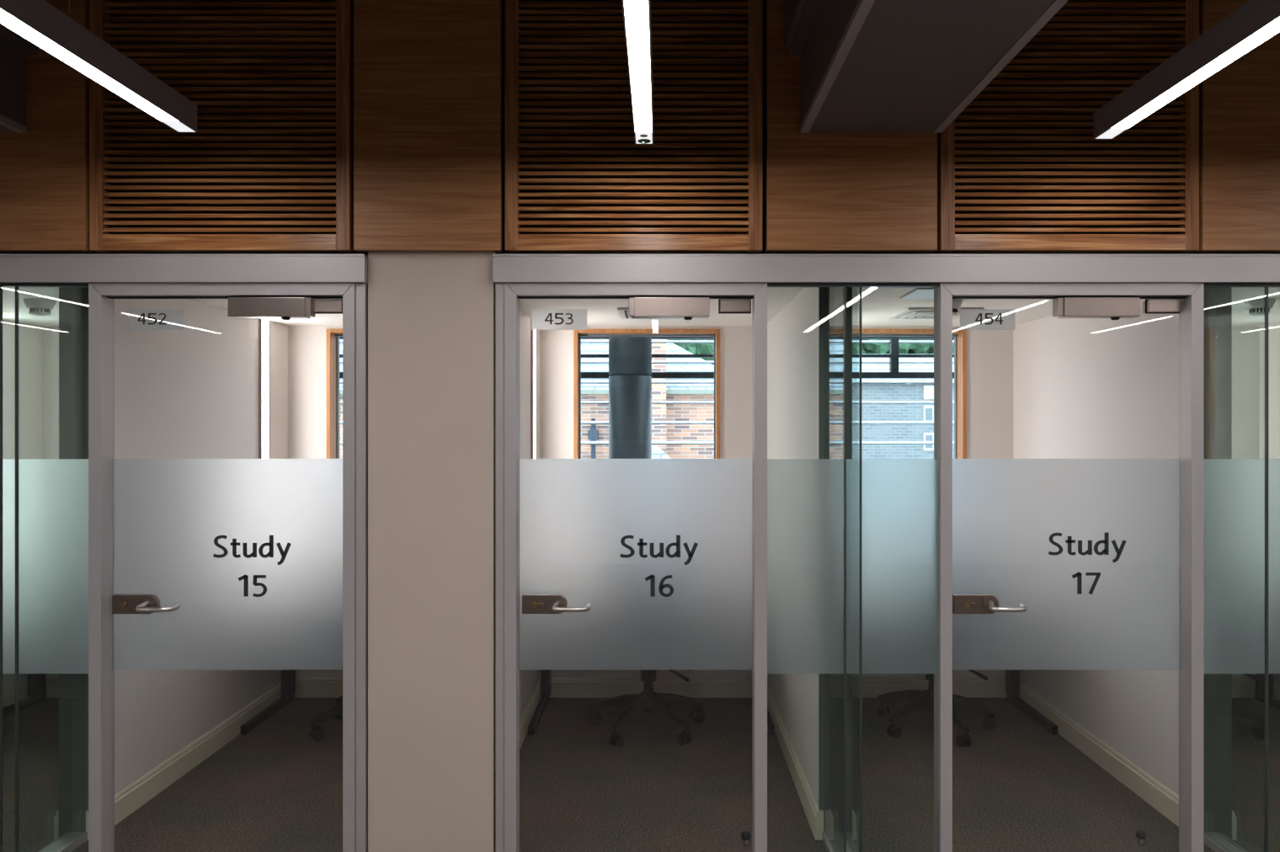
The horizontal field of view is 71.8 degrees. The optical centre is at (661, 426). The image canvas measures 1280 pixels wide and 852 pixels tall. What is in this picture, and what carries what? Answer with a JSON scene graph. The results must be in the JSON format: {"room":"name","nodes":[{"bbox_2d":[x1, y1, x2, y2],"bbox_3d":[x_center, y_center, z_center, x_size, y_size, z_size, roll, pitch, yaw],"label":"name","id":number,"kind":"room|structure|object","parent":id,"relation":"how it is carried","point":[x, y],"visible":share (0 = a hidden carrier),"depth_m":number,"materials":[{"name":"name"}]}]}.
{"room":"library","nodes":[
{"label":"library","id":0,"kind":"room"},
{"bbox_2d":[2,320,42,693],"bbox_3d":[-3.675,0.498,4.138,0.130,2.163,2.037,0,0,0],"label":"wall partition","id":1,"kind":"structure","parent":0,"point":[29,335],"depth_m":5.00,"materials":[{"name":"white paint"}]},
{"bbox_2d":[2,683,26,708],"bbox_3d":[-3.602,1.524,4.141,0.016,0.112,2.032,0,0,0],"label":"baseboard","id":2,"kind":"structure","parent":1,"relation":"attached to","point":[8,698],"depth_m":4.91,"materials":[{"name":"beige paint"}]},
{"bbox_2d":[114,298,287,794],"bbox_3d":[-2.237,0.498,4.274,0.125,2.163,1.767,0,0,0],"label":"wall partition","id":3,"kind":"structure","parent":0,"point":[191,392],"depth_m":4.05,"materials":[{"name":"white paint"}]},
{"bbox_2d":[53,810,58,840],"bbox_3d":[-2.308,1.524,4.266,0.016,0.112,1.783,0,0,0],"label":"baseboard","id":4,"kind":"structure","parent":3,"relation":"attached to","point":[56,817],"depth_m":3.37,"materials":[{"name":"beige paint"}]},
{"bbox_2d":[58,287,88,837],"bbox_3d":[-2.237,0.498,3.384,0.125,2.163,0.012,0,0,0],"label":"wall","id":5,"kind":"structure","parent":3,"relation":"attached to","point":[73,301],"depth_m":3.38,"materials":[{"name":"grey paint"}]},
{"bbox_2d":[85,810,88,840],"bbox_3d":[-2.185,1.525,3.382,0.020,0.110,0.016,0,0,0],"label":"baseboard","id":6,"kind":"structure","parent":3,"relation":"attached to","point":[87,811],"depth_m":3.37,"materials":[{"name":"beige paint"}]},
{"bbox_2d":[114,682,281,826],"bbox_3d":[-2.167,1.524,4.266,0.016,0.112,1.783,0,0,0],"label":"baseboard","id":7,"kind":"structure","parent":3,"relation":"attached to","point":[145,788],"depth_m":4.02,"materials":[{"name":"beige paint"}]},
{"bbox_2d":[258,318,270,458],"bbox_3d":[-2.168,0.119,4.832,0.014,1.401,0.109,0,0,0],"label":"wall light","id":8,"kind":"object","parent":3,"relation":"attached to","point":[264,325],"visible":0.64,"depth_m":4.82,"materials":[{"name":"white plastic"}]},
{"bbox_2d":[261,319,268,458],"bbox_3d":[-2.170,0.119,4.832,0.011,1.397,0.085,0,0,0],"label":"diffuser","id":9,"kind":"object","parent":8,"relation":"attached to","point":[264,323],"depth_m":4.83,"materials":[{"name":"white plastic"}]},
{"bbox_2d":[368,251,495,851],"bbox_3d":[-0.785,0.492,3.067,0.428,2.175,0.106,0,0,0],"label":"wall column","id":10,"kind":"structure","parent":0,"point":[431,315],"depth_m":3.01,"materials":[{"name":"beige paint"}]},
{"bbox_2d":[519,309,539,719],"bbox_3d":[-0.782,0.498,4.138,0.155,2.163,2.037,0,0,0],"label":"wall partition","id":11,"kind":"structure","parent":0,"point":[529,680],"depth_m":4.64,"materials":[{"name":"white paint"}]},
{"bbox_2d":[519,677,540,749],"bbox_3d":[-0.697,1.524,4.141,0.016,0.112,2.032,0,0,0],"label":"baseboard","id":12,"kind":"structure","parent":11,"relation":"attached to","point":[528,713],"depth_m":4.63,"materials":[{"name":"beige paint"}]},
{"bbox_2d":[530,318,536,458],"bbox_3d":[-0.698,0.119,4.832,0.014,1.401,0.109,0,0,0],"label":"wall light","id":13,"kind":"object","parent":11,"relation":"attached to","point":[533,333],"visible":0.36,"depth_m":4.79,"materials":[{"name":"white plastic"}]},
{"bbox_2d":[533,330,535,458],"bbox_3d":[-0.700,0.119,4.832,0.011,1.397,0.085,0,0,0],"label":"diffuser","id":14,"kind":"object","parent":13,"relation":"attached to","point":[534,330],"depth_m":4.86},
{"bbox_2d":[0,0,1279,254],"bbox_3d":[0.000,-1.209,3.123,14.000,1.222,0.155,0,0,0],"label":"wall","id":15,"kind":"structure","parent":0,"point":[763,251],"depth_m":3.04,"materials":[{"name":"brown wood"}]},
{"bbox_2d":[0,0,92,252],"bbox_3d":[-2.241,-1.207,3.000,0.599,1.227,0.040,0,0,0],"label":"wood panel","id":16,"kind":"object","parent":15,"relation":"attached to","point":[45,169],"visible":0.81,"depth_m":2.98,"materials":[{"name":"brown wood"}]},
{"bbox_2d":[89,0,353,252],"bbox_3d":[-1.489,-1.207,3.010,0.877,1.227,0.060,0,0,0],"label":"panel","id":17,"kind":"object","parent":15,"relation":"attached to","point":[268,165],"visible":0.92,"depth_m":2.98,"materials":[{"name":"brown wood"}]},
{"bbox_2d":[353,0,502,252],"bbox_3d":[-0.788,-1.207,3.000,0.495,1.227,0.040,0,0,0],"label":"wood panel","id":18,"kind":"object","parent":15,"relation":"attached to","point":[428,74],"visible":1,"depth_m":2.98,"materials":[{"name":"brown wood"}]},
{"bbox_2d":[505,0,762,252],"bbox_3d":[-0.092,-1.207,3.010,0.868,1.227,0.060,0,0,0],"label":"panel","id":19,"kind":"object","parent":15,"relation":"attached to","point":[578,179],"visible":0.86,"depth_m":2.98,"materials":[{"name":"brown wood"}]},
{"bbox_2d":[765,0,937,252],"bbox_3d":[0.644,-1.207,3.000,0.573,1.227,0.040,0,0,0],"label":"wood panel","id":20,"kind":"object","parent":15,"relation":"attached to","point":[826,192],"visible":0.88,"depth_m":2.98,"materials":[{"name":"brown wood"}]},
{"bbox_2d":[937,0,1199,252],"bbox_3d":[1.379,-1.207,3.010,0.870,1.227,0.060,0,0,0],"label":"panel","id":21,"kind":"object","parent":15,"relation":"attached to","point":[1022,168],"visible":0.74,"depth_m":2.98,"materials":[{"name":"brown wood"}]},
{"bbox_2d":[1195,0,1279,252],"bbox_3d":[2.126,-1.207,3.000,0.600,1.227,0.040,0,0,0],"label":"wood panel","id":22,"kind":"object","parent":15,"relation":"attached to","point":[1240,104],"visible":0.82,"depth_m":2.98,"materials":[{"name":"brown wood"}]},
{"bbox_2d":[2,698,1279,851],"bbox_3d":[0.000,1.640,4.204,14.000,0.120,2.407,0,0,0],"label":"floor","id":23,"kind":"structure","parent":0,"point":[1018,786],"depth_m":3.81,"materials":[{"name":"carpet"}]},
{"bbox_2d":[2,673,46,718],"bbox_3d":[-2.955,1.215,4.761,1.270,0.730,0.722,0,0,0],"label":"desk","id":24,"kind":"object","parent":23,"relation":"on","point":[36,692],"visible":0.14,"depth_m":5.00,"materials":[{"name":"laminate"}]},
{"bbox_2d":[240,670,295,735],"bbox_3d":[-1.518,1.215,4.761,1.275,0.730,0.722,0,0,0],"label":"desk","id":25,"kind":"object","parent":23,"relation":"on","point":[288,677],"visible":0.14,"depth_m":4.94,"materials":[{"name":"laminate"}]},
{"bbox_2d":[310,695,342,741],"bbox_3d":[-1.478,1.125,4.621,0.586,0.909,0.611,0,0,0],"label":"swivel chair","id":26,"kind":"object","parent":23,"relation":"on","point":[317,734],"visible":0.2,"depth_m":4.45,"materials":[{"name":"black plastic"}]},
{"bbox_2d":[589,670,704,746],"bbox_3d":[-0.071,1.125,4.622,0.610,0.909,0.606,0,0,0],"label":"swivel chair","id":27,"kind":"object","parent":23,"relation":"on","point":[648,701],"visible":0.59,"depth_m":4.57,"materials":[{"name":"black plastic"}]},
{"bbox_2d":[528,670,774,735],"bbox_3d":[-0.051,1.215,4.761,1.269,0.730,0.722,0,0,0],"label":"desk","id":28,"kind":"object","parent":23,"relation":"on","point":[546,675],"visible":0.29,"depth_m":4.86,"materials":[{"name":"laminate"}]},
{"bbox_2d":[741,831,751,847],"bbox_3d":[0.320,1.556,3.331,0.036,0.048,0.035,0,0,0],"label":"door stop","id":29,"kind":"object","parent":23,"relation":"on","point":[745,835],"visible":1,"depth_m":3.32,"materials":[{"name":"silver metal"}]},
{"bbox_2d":[876,670,996,746],"bbox_3d":[1.446,1.125,4.634,0.596,0.909,0.609,0,0,0],"label":"swivel chair","id":30,"kind":"object","parent":23,"relation":"on","point":[919,700],"visible":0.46,"depth_m":4.59,"materials":[{"name":"black plastic"}]},
{"bbox_2d":[1005,670,1057,735],"bbox_3d":[1.393,1.215,4.761,1.285,0.730,0.722,0,0,0],"label":"desk","id":31,"kind":"object","parent":23,"relation":"on","point":[1012,677],"visible":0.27,"depth_m":4.95,"materials":[{"name":"laminate"}]},
{"bbox_2d":[1136,830,1146,846],"bbox_3d":[1.812,1.556,3.338,0.036,0.048,0.035,0,0,0],"label":"door stop","id":32,"kind":"object","parent":23,"relation":"on","point":[1141,835],"visible":1,"depth_m":3.33,"materials":[{"name":"silver metal"}]},
{"bbox_2d":[1232,673,1264,740],"bbox_3d":[2.762,1.125,4.615,0.594,0.909,0.610,0,0,0],"label":"swivel chair","id":33,"kind":"object","parent":23,"relation":"on","point":[1258,732],"visible":0.08,"depth_m":4.46,"materials":[{"name":"black plastic"}]},
{"bbox_2d":[1254,673,1279,710],"bbox_3d":[2.835,1.215,4.761,1.270,0.730,0.722,0,0,0],"label":"desk","id":34,"kind":"object","parent":23,"relation":"on","point":[1260,686],"visible":0.12,"depth_m":5.01,"materials":[{"name":"laminate"}]},
{"bbox_2d":[2,254,1279,325],"bbox_3d":[-0.060,-0.589,4.239,7.380,0.012,2.337,0,0,0],"label":"ceiling","id":35,"kind":"structure","parent":0,"point":[878,304],"depth_m":4.39,"materials":[{"name":"white paint"}]},
{"bbox_2d":[23,298,56,315],"bbox_3d":[-2.880,-0.548,4.100,0.124,0.070,0.124,0,0,0],"label":"smoke detector","id":36,"kind":"object","parent":35,"relation":"attached to","point":[33,304],"visible":1,"depth_m":4.07,"materials":[{"name":"grey plastic"}]},
{"bbox_2d":[29,308,50,313],"bbox_3d":[-2.880,-0.533,4.100,0.080,0.020,0.081,0,0,0],"label":"grille","id":37,"kind":"object","parent":36,"relation":"attached to","point":[31,310],"depth_m":4.07,"materials":[{"name":"silver metal"}]},
{"bbox_2d":[617,307,683,319],"bbox_3d":[-0.030,-0.574,4.530,0.370,0.018,0.370,0,0,0],"label":"ceiling vent","id":38,"kind":"object","parent":35,"relation":"in","point":[623,312],"visible":0.25,"depth_m":4.56,"materials":[{"name":"white metal"}]},
{"bbox_2d":[899,288,933,298],"bbox_3d":[1.270,-0.580,3.870,0.380,0.006,0.280,0,0,0],"label":"ceiling light","id":39,"kind":"object","parent":35,"relation":"attached to","point":[918,293],"visible":0.36,"depth_m":3.87,"materials":[{"name":"white plastic"}]},
{"bbox_2d":[889,307,983,319],"bbox_3d":[1.400,-0.574,4.530,0.370,0.018,0.370,0,0,0],"label":"ceiling vent","id":40,"kind":"object","parent":35,"relation":"in","point":[909,312],"visible":0.64,"depth_m":4.48,"materials":[{"name":"white metal"}]},
{"bbox_2d":[952,298,962,315],"bbox_3d":[1.340,-0.548,4.120,0.124,0.070,0.124,0,0,0],"label":"smoke detector","id":41,"kind":"object","parent":35,"relation":"attached to","point":[957,303],"visible":0.44,"depth_m":4.08,"materials":[{"name":"grey plastic"}]},
{"bbox_2d":[1243,298,1275,315],"bbox_3d":[2.775,-0.548,4.100,0.124,0.070,0.124,0,0,0],"label":"smoke detector","id":42,"kind":"object","parent":35,"relation":"attached to","point":[1254,305],"visible":0.87,"depth_m":4.07,"materials":[{"name":"grey plastic"}]},
{"bbox_2d":[1248,308,1269,313],"bbox_3d":[2.775,-0.533,4.100,0.080,0.020,0.081,0,0,0],"label":"grille","id":43,"kind":"object","parent":42,"relation":"attached to","point":[1250,310],"depth_m":4.08,"materials":[{"name":"silver metal"}]},
{"bbox_2d":[42,325,1259,677],"bbox_3d":[-0.060,0.399,5.257,7.360,2.363,0.200,0,0,0],"label":"wall","id":44,"kind":"structure","parent":0,"point":[989,353],"depth_m":5.16,"materials":[{"name":"white paint"}]},
{"bbox_2d":[45,677,58,698],"bbox_3d":[-2.955,1.524,5.149,1.278,0.112,0.016,0,0,0],"label":"baseboard","id":45,"kind":"structure","parent":44,"relation":"attached to","point":[51,684],"depth_m":5.14,"materials":[{"name":"beige paint"}]},
{"bbox_2d":[294,677,342,698],"bbox_3d":[-1.518,1.524,5.149,1.283,0.112,0.016,0,0,0],"label":"baseboard","id":46,"kind":"structure","parent":44,"relation":"attached to","point":[305,687],"depth_m":5.14,"materials":[{"name":"beige paint"}]},
{"bbox_2d":[325,329,342,458],"bbox_3d":[-1.523,0.107,5.205,0.854,1.346,0.155,0,0,0],"label":"window frame","id":47,"kind":"structure","parent":44,"relation":"in","point":[333,336],"depth_m":5.18,"materials":[{"name":"brown wood"}]},
{"bbox_2d":[339,336,342,444],"bbox_3d":[-1.523,0.230,5.577,1.434,2.100,0.427,0,0,0],"label":"screen","id":48,"kind":"object","parent":44,"relation":"attached to","point":[340,338],"visible":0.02,"depth_m":5.72,"materials":[{"name":"grey metal"}]},
{"bbox_2d":[573,329,719,458],"bbox_3d":[-0.082,0.107,5.205,0.854,1.346,0.155,0,0,0],"label":"window frame","id":49,"kind":"structure","parent":44,"relation":"in","point":[578,334],"depth_m":5.15,"materials":[{"name":"brown wood"}]},
{"bbox_2d":[581,336,714,444],"bbox_3d":[-0.082,0.230,5.577,1.434,2.100,0.427,0,0,0],"label":"window blind","id":50,"kind":"object","parent":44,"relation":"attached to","point":[584,375],"visible":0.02,"depth_m":5.72,"materials":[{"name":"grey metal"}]},
{"bbox_2d":[549,677,751,698],"bbox_3d":[-0.051,1.524,5.149,1.277,0.112,0.016,0,0,0],"label":"baseboard","id":51,"kind":"structure","parent":44,"relation":"attached to","point":[561,687],"depth_m":5.14,"materials":[{"name":"beige paint"}]},
{"bbox_2d":[852,336,954,444],"bbox_3d":[1.353,0.230,5.577,1.434,2.100,0.427,0,0,0],"label":"window blind","id":52,"kind":"object","parent":44,"relation":"attached to","point":[893,342],"visible":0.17,"depth_m":5.72,"materials":[{"name":"grey metal"}]},
{"bbox_2d":[852,329,966,458],"bbox_3d":[1.353,0.107,5.205,0.854,1.346,0.155,0,0,0],"label":"window frame","id":53,"kind":"structure","parent":44,"relation":"in","point":[960,336],"depth_m":5.18,"materials":[{"name":"brown wood"}]},
{"bbox_2d":[852,677,1007,698],"bbox_3d":[1.393,1.524,5.149,1.293,0.112,0.016,0,0,0],"label":"baseboard","id":54,"kind":"structure","parent":44,"relation":"attached to","point":[871,687],"depth_m":5.14,"materials":[{"name":"beige paint"}]},
{"bbox_2d":[1232,677,1255,698],"bbox_3d":[2.835,1.524,5.149,1.278,0.112,0.016,0,0,0],"label":"baseboard","id":55,"kind":"structure","parent":44,"relation":"attached to","point":[1241,687],"depth_m":5.14,"materials":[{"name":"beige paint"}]},
{"bbox_2d":[767,287,818,807],"bbox_3d":[0.667,0.498,4.274,0.126,2.163,1.767,0,0,0],"label":"wall partition","id":56,"kind":"structure","parent":0,"point":[792,333],"depth_m":3.90,"materials":[{"name":"white paint"}]},
{"bbox_2d":[767,684,819,840],"bbox_3d":[0.596,1.524,4.266,0.016,0.112,1.783,0,0,0],"label":"baseboard","id":57,"kind":"structure","parent":56,"relation":"attached to","point":[809,805],"depth_m":3.87,"materials":[{"name":"beige paint"}]},
{"bbox_2d":[819,810,823,840],"bbox_3d":[0.613,1.525,3.382,0.017,0.110,0.016,0,0,0],"label":"baseboard","id":58,"kind":"structure","parent":56,"relation":"attached to","point":[821,812],"depth_m":3.37,"materials":[{"name":"beige paint"}]},
{"bbox_2d":[818,287,852,839],"bbox_3d":[0.667,0.498,3.384,0.126,2.163,0.012,0,0,0],"label":"wall","id":59,"kind":"structure","parent":56,"relation":"attached to","point":[830,299],"depth_m":3.38,"materials":[{"name":"grey paint"}]},
{"bbox_2d":[852,808,856,840],"bbox_3d":[0.738,1.524,4.266,0.016,0.112,1.783,0,0,0],"label":"baseboard","id":60,"kind":"structure","parent":56,"relation":"attached to","point":[854,817],"depth_m":3.37,"materials":[{"name":"beige paint"}]},
{"bbox_2d":[1013,298,1178,795],"bbox_3d":[2.118,0.498,4.274,0.125,2.163,1.767,0,0,0],"label":"wall partition","id":61,"kind":"structure","parent":0,"point":[1084,388],"depth_m":4.07,"materials":[{"name":"white paint"}]},
{"bbox_2d":[1019,682,1178,826],"bbox_3d":[2.047,1.524,4.266,0.016,0.112,1.783,0,0,0],"label":"baseboard","id":62,"kind":"structure","parent":61,"relation":"attached to","point":[1158,796],"depth_m":4.00,"materials":[{"name":"beige paint"}]},
{"bbox_2d":[1203,287,1231,839],"bbox_3d":[2.118,0.498,3.384,0.125,2.163,0.012,0,0,0],"label":"wall","id":63,"kind":"structure","parent":61,"relation":"attached to","point":[1217,301],"depth_m":3.38,"materials":[{"name":"grey paint"}]},
{"bbox_2d":[1232,810,1236,840],"bbox_3d":[2.188,1.524,4.266,0.016,0.112,1.783,0,0,0],"label":"baseboard","id":64,"kind":"structure","parent":61,"relation":"attached to","point":[1234,817],"depth_m":3.37,"materials":[{"name":"beige paint"}]},
{"bbox_2d":[1259,322,1279,686],"bbox_3d":[3.555,0.498,4.138,0.130,2.163,2.037,0,0,0],"label":"wall partition","id":65,"kind":"structure","parent":0,"point":[1273,329],"depth_m":5.05,"materials":[{"name":"white paint"}]},
{"bbox_2d":[1273,683,1279,700],"bbox_3d":[3.482,1.524,4.141,0.016,0.112,2.032,0,0,0],"label":"baseboard","id":66,"kind":"structure","parent":65,"relation":"attached to","point":[1276,688],"depth_m":4.99,"materials":[{"name":"beige paint"}]},
{"bbox_3d":[0.000,-1.870,-0.400,14.000,0.100,7.200,0,0,0],"label":"ceiling","id":67,"kind":"structure","parent":0,"visible":0},
{"bbox_2d":[0,24,40,133],"bbox_3d":[-2.376,-1.399,-0.311,0.587,0.822,6.578,0,0,0],"label":"duct boxing","id":68,"kind":"object","parent":67,"relation":"attached to","point":[14,49],"visible":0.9,"depth_m":2.92,"materials":[{"name":"grey paint"}]},
{"bbox_2d":[0,0,197,132],"bbox_3d":[-1.472,-1.367,0.075,0.060,0.906,5.350,0,0,0],"label":"strip light","id":69,"kind":"object","parent":67,"relation":"hanging from","point":[38,22],"visible":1,"depth_m":2.27,"materials":[{"name":"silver metal"}]},
{"bbox_2d":[622,0,653,143],"bbox_3d":[-0.054,-1.364,0.133,0.060,0.912,5.465,0,0,0],"label":"strip light","id":70,"kind":"object","parent":67,"relation":"hanging from","point":[637,13],"visible":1,"depth_m":2.23,"materials":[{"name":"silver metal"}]},
{"bbox_2d":[784,0,1068,133],"bbox_3d":[0.707,-1.399,-0.311,0.587,0.822,6.578,0,0,0],"label":"ceiling beam","id":71,"kind":"structure","parent":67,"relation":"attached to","point":[867,66],"depth_m":2.44,"materials":[{"name":"grey paint"}]},
{"bbox_2d":[1093,0,1279,138],"bbox_3d":[1.407,-1.367,0.107,0.060,0.906,5.415,0,0,0],"label":"strip light","id":72,"kind":"object","parent":67,"relation":"hanging from","point":[1256,22],"visible":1,"depth_m":2.31,"materials":[{"name":"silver metal"}]},
{"label":"outside","id":73,"kind":"structure","parent":0,"visible":0},
{"bbox_3d":[0.000,11.680,47.800,120.000,0.200,84.400,0,0,0],"label":"ground","id":74,"kind":"structure","parent":73,"visible":0},
{"bbox_2d":[339,339,714,458],"bbox_3d":[-4.509,3.820,26.000,13.954,15.520,8.000,0,0,0],"label":"brick building","id":75,"kind":"structure","parent":74,"relation":"on","point":[589,392],"depth_m":24.00,"materials":[{"name":"brick"}]},
{"bbox_2d":[608,336,651,458],"bbox_3d":[-0.193,4.780,5.530,0.268,13.600,0.268,0,0,0],"label":"round column","id":76,"kind":"structure","parent":74,"relation":"on","point":[630,358],"depth_m":5.42,"materials":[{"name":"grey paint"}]},
{"bbox_2d":[666,339,714,364],"bbox_3d":[2.467,1.690,46.289,9.606,19.784,7.208,0,0,0],"label":"tree","id":77,"kind":"object","parent":74,"relation":"on","point":[695,349],"visible":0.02,"depth_m":44.87,"materials":[{"name":"green plant"}]},
{"bbox_2d":[852,357,954,458],"bbox_3d":[12.574,4.280,35.850,13.557,14.599,8.300,0,0,0],"label":"building","id":78,"kind":"structure","parent":74,"relation":"on","point":[869,392],"depth_m":32.00,"materials":[{"name":"brick"}]},
{"bbox_2d":[852,339,954,354],"bbox_3d":[12.609,1.457,49.911,8.745,20.251,6.738,0,0,0],"label":"tree","id":79,"kind":"object","parent":74,"relation":"on","point":[866,349],"visible":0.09,"depth_m":47.67,"materials":[{"name":"green plant"}]},
{"bbox_3d":[5.225,0.494,3.060,3.550,2.173,0.120,0,0,0],"label":"wall","id":80,"kind":"structure","parent":0,"visible":0},
{"bbox_2d":[0,253,1279,284],"bbox_3d":[-0.050,-0.535,3.027,7.000,0.098,0.085,0,0,0],"label":"door frame","id":81,"kind":"structure","parent":80,"relation":"attached to","point":[507,268],"depth_m":2.99,"materials":[{"name":"metal"}]},
{"bbox_2d":[0,282,88,851],"bbox_3d":[-2.746,0.498,3.192,1.607,2.163,0.369,0,0,0],"label":"glass panel","id":82,"kind":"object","parent":81,"relation":"in","point":[44,503],"depth_m":3.03,"materials":[{"name":"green glass"}]},
{"bbox_2d":[88,282,367,851],"bbox_3d":[-1.474,0.546,3.030,0.938,2.068,0.106,0,0,-1],"label":"door","id":83,"kind":"structure","parent":81,"relation":"in","point":[194,564],"depth_m":3.07,"materials":[{"name":"glass"}]},
{"bbox_2d":[495,282,767,851],"bbox_3d":[-0.101,0.546,3.031,0.923,2.068,0.117,0,0,0],"label":"door","id":84,"kind":"structure","parent":81,"relation":"in","point":[601,564],"depth_m":3.07,"materials":[{"name":"glass"}]},
{"bbox_2d":[767,282,939,851],"bbox_3d":[0.654,0.498,3.192,0.589,2.163,0.369,0,0,0],"label":"glass panel","id":85,"kind":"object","parent":81,"relation":"in","point":[852,544],"depth_m":3.03,"materials":[{"name":"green glass"}]},
{"bbox_2d":[933,282,1203,851],"bbox_3d":[1.395,0.546,3.028,0.893,2.068,0.110,0,0,0],"label":"door","id":86,"kind":"structure","parent":81,"relation":"in","point":[1044,564],"depth_m":3.07,"materials":[{"name":"glass"}]},
{"bbox_2d":[1203,282,1279,851],"bbox_3d":[2.646,0.498,3.192,1.609,2.163,0.369,0,0,0],"label":"glass panel","id":87,"kind":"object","parent":81,"relation":"in","point":[1241,497],"depth_m":3.03,"materials":[{"name":"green glass"}]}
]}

